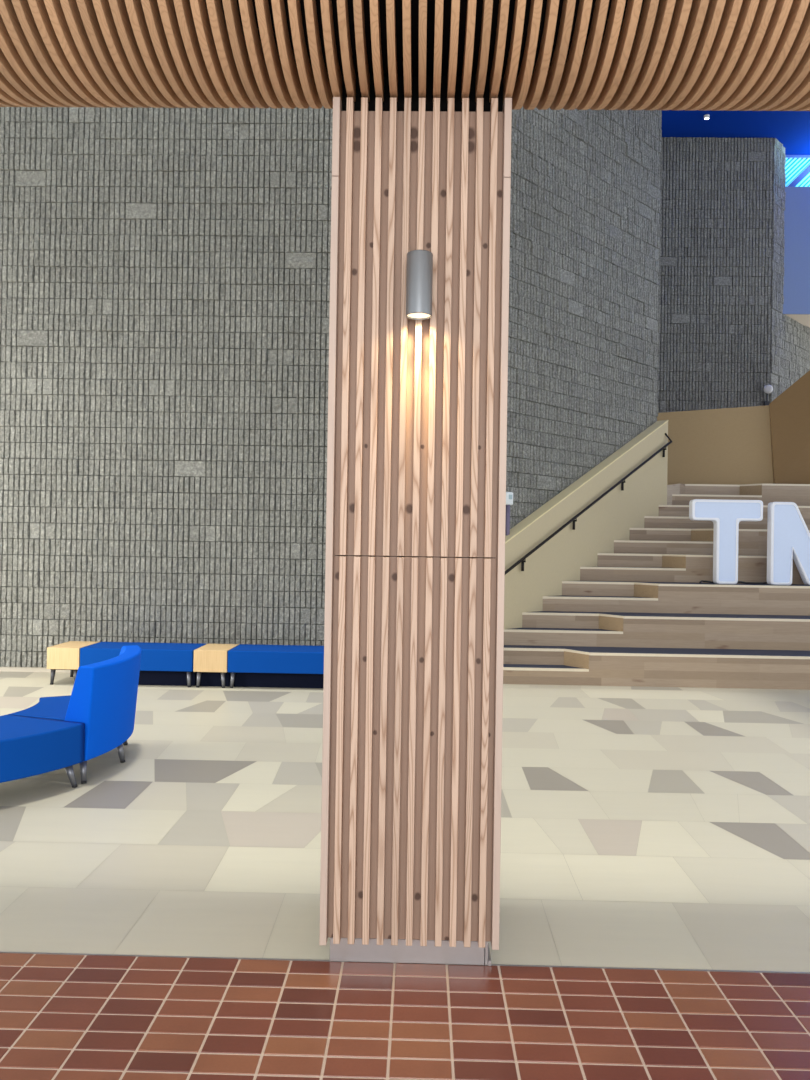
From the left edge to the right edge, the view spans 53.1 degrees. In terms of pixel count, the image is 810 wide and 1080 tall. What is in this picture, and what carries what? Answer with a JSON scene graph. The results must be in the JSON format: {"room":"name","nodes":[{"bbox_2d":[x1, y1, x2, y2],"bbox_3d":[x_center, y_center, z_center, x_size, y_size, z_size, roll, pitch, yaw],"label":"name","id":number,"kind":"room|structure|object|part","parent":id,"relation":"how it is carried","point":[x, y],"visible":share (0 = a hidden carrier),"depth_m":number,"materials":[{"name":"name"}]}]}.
{"room":"lobby","nodes":[
{"label":"lobby","id":0,"kind":"room"},
{"bbox_2d":[0,106,332,666],"bbox_3d":[-3.687,-3.434,10.022,8.525,10.010,0.262,1,0,1],"label":"wall","id":1,"kind":"structure","parent":0,"point":[165,272],"depth_m":9.90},
{"bbox_2d":[0,666,69,672],"bbox_3d":[-3.768,1.601,10.028,8.520,0.060,0.200,1,0,1],"label":"baseboard","id":2,"kind":"structure","parent":1,"relation":"attached to","point":[11,669],"depth_m":9.95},
{"bbox_2d":[0,671,809,1079],"bbox_3d":[0.665,1.752,8.380,21.167,0.120,20.800,1,0,1],"label":"floor","id":3,"kind":"structure","parent":0,"point":[642,827],"depth_m":3.67,"materials":[{"name":"tile"}]},
{"bbox_2d":[0,714,84,787],"bbox_3d":[-2.702,1.415,5.137,0.738,0.425,1.144,1,0,44],"label":"bench","id":4,"kind":"object","parent":3,"relation":"on","point":[29,746],"visible":1,"depth_m":5.13,"materials":[{"name":"blue fabric"}]},
{"bbox_3d":[-2.207,1.546,5.346,0.082,0.153,0.051,1,0,-9],"label":"leg","id":5,"kind":"part","parent":4,"relation":"part of","materials":[{"name":"metal"}]},
{"bbox_2d":[47,641,98,684],"bbox_3d":[-3.821,1.417,9.370,0.365,0.421,0.600,1,0,1],"label":"wooden table","id":6,"kind":"object","parent":3,"relation":"on","point":[64,656],"visible":0.7,"depth_m":9.07,"materials":[{"name":"brown wood"}]},
{"bbox_3d":[-3.956,1.531,9.121,0.054,0.160,0.054,1,0,1],"label":"leg","id":7,"kind":"part","parent":6,"relation":"part of","materials":[{"name":"metal"}]},
{"bbox_2d":[9,645,141,783],"bbox_3d":[-2.396,1.239,5.971,0.823,0.795,1.174,1,0,1],"label":"curved sofa","id":8,"kind":"object","parent":3,"relation":"on","point":[103,697],"visible":0.82,"depth_m":5.59,"materials":[{"name":"blue fabric"}]},
{"bbox_3d":[-2.522,1.340,5.951,0.575,0.260,0.982,1,0,1],"label":"seat","id":9,"kind":"part","parent":8,"relation":"part of","materials":[{"name":"blue fabric"}]},
{"bbox_3d":[-2.167,1.547,5.463,0.051,0.153,0.082,1,0,-34],"label":"leg","id":10,"kind":"part","parent":8,"relation":"part of","materials":[{"name":"metal"}]},
{"bbox_3d":[-2.162,1.161,5.962,0.346,0.630,1.179,1,0,-4],"label":"backrest","id":11,"kind":"part","parent":8,"relation":"part of","materials":[{"name":"blue fabric"}]},
{"bbox_3d":[-2.097,1.551,5.965,0.073,0.150,0.052,1,0,1],"label":"leg","id":12,"kind":"part","parent":8,"relation":"part of","materials":[{"name":"metal"}]},
{"bbox_2d":[80,642,205,686],"bbox_3d":[-2.999,1.430,9.353,1.270,0.421,0.600,1,0,1],"label":"upholstered bench","id":13,"kind":"object","parent":3,"relation":"on","point":[169,664],"visible":0.59,"depth_m":9.07,"materials":[{"name":"blue fabric"}]},
{"bbox_3d":[-2.997,1.340,9.354,1.270,0.242,0.600,1,0,1],"label":"seat","id":14,"kind":"part","parent":13,"relation":"part of","materials":[{"name":"blue fabric"}]},
{"bbox_3d":[-2.999,1.466,9.353,1.210,0.011,0.540,1,0,1],"label":"board","id":15,"kind":"part","parent":13,"relation":"part of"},
{"bbox_3d":[-2.425,1.554,9.091,0.054,0.160,0.054,1,0,1],"label":"leg","id":16,"kind":"part","parent":13,"relation":"part of","materials":[{"name":"metal"}]},
{"bbox_2d":[193,644,238,687],"bbox_3d":[-2.167,1.443,9.337,0.375,0.421,0.600,1,0,1],"label":"wooden table","id":17,"kind":"object","parent":3,"relation":"on","point":[210,665],"visible":0.91,"depth_m":9.04,"materials":[{"name":"brown wood"}]},
{"bbox_3d":[-2.307,1.556,9.088,0.054,0.160,0.054,1,0,1],"label":"leg","id":18,"kind":"part","parent":17,"relation":"part of","materials":[{"name":"metal"}]},
{"bbox_3d":[-2.040,1.560,9.083,0.054,0.160,0.054,1,0,1],"label":"leg","id":19,"kind":"part","parent":17,"relation":"part of","materials":[{"name":"metal"}]},
{"bbox_2d":[227,644,323,687],"bbox_3d":[-1.337,1.456,9.321,1.275,0.421,0.600,1,0,1],"label":"upholstered bench","id":20,"kind":"object","parent":3,"relation":"on","point":[249,665],"visible":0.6,"depth_m":9.03,"materials":[{"name":"blue fabric"}]},
{"bbox_3d":[-1.927,1.562,9.081,0.054,0.160,0.054,1,0,1],"label":"leg","id":21,"kind":"part","parent":20,"relation":"part of","materials":[{"name":"metal"}]},
{"bbox_3d":[-1.335,1.366,9.321,1.275,0.242,0.600,1,0,1],"label":"seat","id":22,"kind":"part","parent":20,"relation":"part of","materials":[{"name":"blue fabric"}]},
{"bbox_3d":[-1.337,1.492,9.320,1.215,0.011,0.540,1,0,1],"label":"board","id":23,"kind":"part","parent":20,"relation":"part of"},
{"bbox_2d":[0,951,809,973],"bbox_3d":[0.537,1.669,3.168,21.000,0.011,0.006,1,0,1],"label":"trim","id":24,"kind":"structure","parent":3,"relation":"on","point":[0,951],"depth_m":3.17,"materials":[{"name":"metal"}]},
{"bbox_2d":[319,75,511,965],"bbox_3d":[0.051,-0.318,3.450,0.690,3.950,0.662,1,0,1],"label":"column","id":25,"kind":"structure","parent":3,"relation":"on","point":[417,436],"depth_m":3.15,"materials":[{"name":"brown wood"}]},
{"bbox_3d":[-0.286,0.079,3.455,0.027,2.964,0.662,1,0,1],"label":"panel","id":26,"kind":"part","parent":25,"relation":"part of","materials":[{"name":"brown wood"}]},
{"bbox_3d":[-0.256,-1.851,3.464,0.027,0.891,0.662,1,0,1],"label":"panel","id":27,"kind":"part","parent":25,"relation":"part of","materials":[{"name":"brown wood"}]},
{"bbox_3d":[0.028,0.813,3.144,0.584,1.490,0.056,1,0,1],"label":"slat panel","id":28,"kind":"part","parent":25,"relation":"part of","materials":[{"name":"brown wood"}]},
{"bbox_3d":[0.028,0.814,3.182,0.636,1.494,0.018,1,0,1],"label":"recess panel","id":29,"kind":"part","parent":25,"relation":"part of","materials":[{"name":"brown wood"}]},
{"bbox_3d":[0.053,-0.822,3.152,0.584,1.770,0.056,1,0,1],"label":"slat panel","id":30,"kind":"part","parent":25,"relation":"part of","materials":[{"name":"brown wood"}]},
{"bbox_3d":[0.054,-0.810,3.190,0.636,1.748,0.018,1,0,1],"label":"recess panel","id":31,"kind":"part","parent":25,"relation":"part of","materials":[{"name":"brown wood"}]},
{"bbox_2d":[406,250,432,319],"bbox_3d":[0.054,-0.962,3.069,0.099,0.235,0.111,1,0,1],"label":"wall lamp","id":32,"kind":"object","parent":25,"relation":"attached to","point":[419,270],"visible":1,"depth_m":3.02,"materials":[{"name":"metal"}]},
{"bbox_3d":[0.376,0.089,3.442,0.027,2.964,0.662,1,0,1],"label":"panel","id":33,"kind":"part","parent":25,"relation":"part of","materials":[{"name":"brown wood"}]},
{"bbox_3d":[0.407,-1.840,3.451,0.027,0.891,0.662,1,0,1],"label":"panel","id":34,"kind":"part","parent":25,"relation":"part of","materials":[{"name":"brown wood"}]},
{"bbox_2d":[504,420,667,628],"bbox_3d":[2.252,-0.127,11.353,5.303,3.716,0.203,1,0,-44],"label":"parapet","id":35,"kind":"object","parent":3,"relation":"on","point":[611,518],"visible":0.5,"depth_m":11.50,"materials":[{"name":"beige paint"}]},
{"bbox_2d":[505,433,671,574],"bbox_3d":[2.473,-0.390,11.366,4.942,2.740,0.101,1,0,-44],"label":"handrail","id":36,"kind":"object","parent":35,"relation":"attached to","point":[522,560],"visible":0.84,"depth_m":11.32,"materials":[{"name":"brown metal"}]},
{"bbox_2d":[503,483,809,689],"bbox_3d":[5.558,0.434,13.084,9.790,2.716,7.114,1,0,1],"label":"staircase","id":37,"kind":"structure","parent":3,"relation":"on","point":[643,616],"depth_m":10.51,"materials":[{"name":"brown wood"}]},
{"bbox_2d":[689,499,762,583],"bbox_3d":[4.361,0.026,11.031,0.955,1.145,0.130,1,0,1],"label":"letter","id":38,"kind":"object","parent":37,"relation":"on","point":[726,515],"visible":1,"depth_m":10.98,"materials":[{"name":"white plastic"}]},
{"bbox_2d":[699,580,766,583],"bbox_3d":[4.640,0.582,11.076,1.319,0.042,0.248,1,0,1],"label":"power cable","id":39,"kind":"object","parent":37,"relation":"on","point":[700,582],"visible":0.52,"depth_m":11.14,"materials":[{"name":"black rubber"}]},
{"bbox_2d":[767,502,809,584],"bbox_3d":[5.603,0.055,11.007,1.310,1.125,0.130,1,0,1],"label":"letter","id":40,"kind":"object","parent":37,"relation":"on","point":[788,535],"visible":1,"depth_m":10.96,"materials":[{"name":"white plastic"}]},
{"bbox_2d":[0,0,809,110],"bbox_3d":[0.112,-3.177,3.159,9.200,2.932,1.240,1,0,1],"label":"ceiling","id":41,"kind":"structure","parent":0,"point":[701,55],"depth_m":2.92,"materials":[{"name":"brown wood"}]},
{"bbox_2d":[505,106,661,528],"bbox_3d":[2.292,-3.332,11.666,5.006,10.010,0.256,1,0,-44],"label":"wall","id":42,"kind":"structure","parent":0,"point":[584,324],"depth_m":11.72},
{"bbox_2d":[505,492,512,534],"bbox_3d":[1.335,-0.205,10.503,0.150,0.835,0.068,1,0,-44],"label":"control box","id":43,"kind":"object","parent":42,"relation":"attached to","point":[509,495],"visible":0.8,"depth_m":10.48,"materials":[{"name":"plastic"}]},
{"bbox_2d":[657,405,772,484],"bbox_3d":[5.741,-1.661,14.963,3.171,1.490,0.198,1,0,31],"label":"wall","id":44,"kind":"structure","parent":0,"point":[726,446],"depth_m":14.85,"materials":[{"name":"beige paint"}]},
{"bbox_2d":[658,137,772,412],"bbox_3d":[5.743,-4.573,16.707,3.480,7.370,0.255,1,0,1],"label":"wall","id":45,"kind":"structure","parent":0,"point":[714,285],"depth_m":16.59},
{"bbox_2d":[764,385,772,405],"bbox_3d":[7.373,-2.928,16.484,0.180,0.450,0.130,1,0,1],"label":"wall light","id":46,"kind":"object","parent":45,"relation":"attached to","point":[768,389],"visible":0.99,"depth_m":16.44,"materials":[{"name":"white paint"}]},
{"bbox_2d":[661,110,809,154],"bbox_3d":[4.182,-8.403,12.665,24.400,0.200,18.600,1,0,1],"label":"ceiling","id":47,"kind":"structure","parent":0,"point":[791,129],"depth_m":16.15,"materials":[{"name":"blue paint"}]},
{"bbox_2d":[769,370,809,483],"bbox_3d":[7.707,-2.780,13.971,2.638,3.780,0.351,1,0,18],"label":"wall","id":48,"kind":"structure","parent":0,"point":[789,412],"depth_m":14.11,"materials":[{"name":"beige paint"}]},
{"bbox_2d":[769,138,809,402],"bbox_3d":[8.715,-4.520,17.887,3.564,7.370,0.255,1,0,-44],"label":"wall","id":49,"kind":"structure","parent":0,"point":[789,339],"depth_m":16.86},
{"bbox_2d":[785,155,809,186],"bbox_3d":[10.584,-7.769,17.311,5.115,0.820,0.110,1,0,1],"label":"window","id":50,"kind":"structure","parent":49,"relation":"in","point":[797,167],"depth_m":17.33,"materials":[{"name":"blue glass"}]},
{"bbox_2d":[783,187,809,327],"bbox_3d":[10.959,-6.006,19.370,6.040,2.675,4.900,1,0,1],"label":"wall","id":51,"kind":"structure","parent":0,"point":[796,290],"depth_m":16.98,"materials":[{"name":"blue paint"}]}
]}

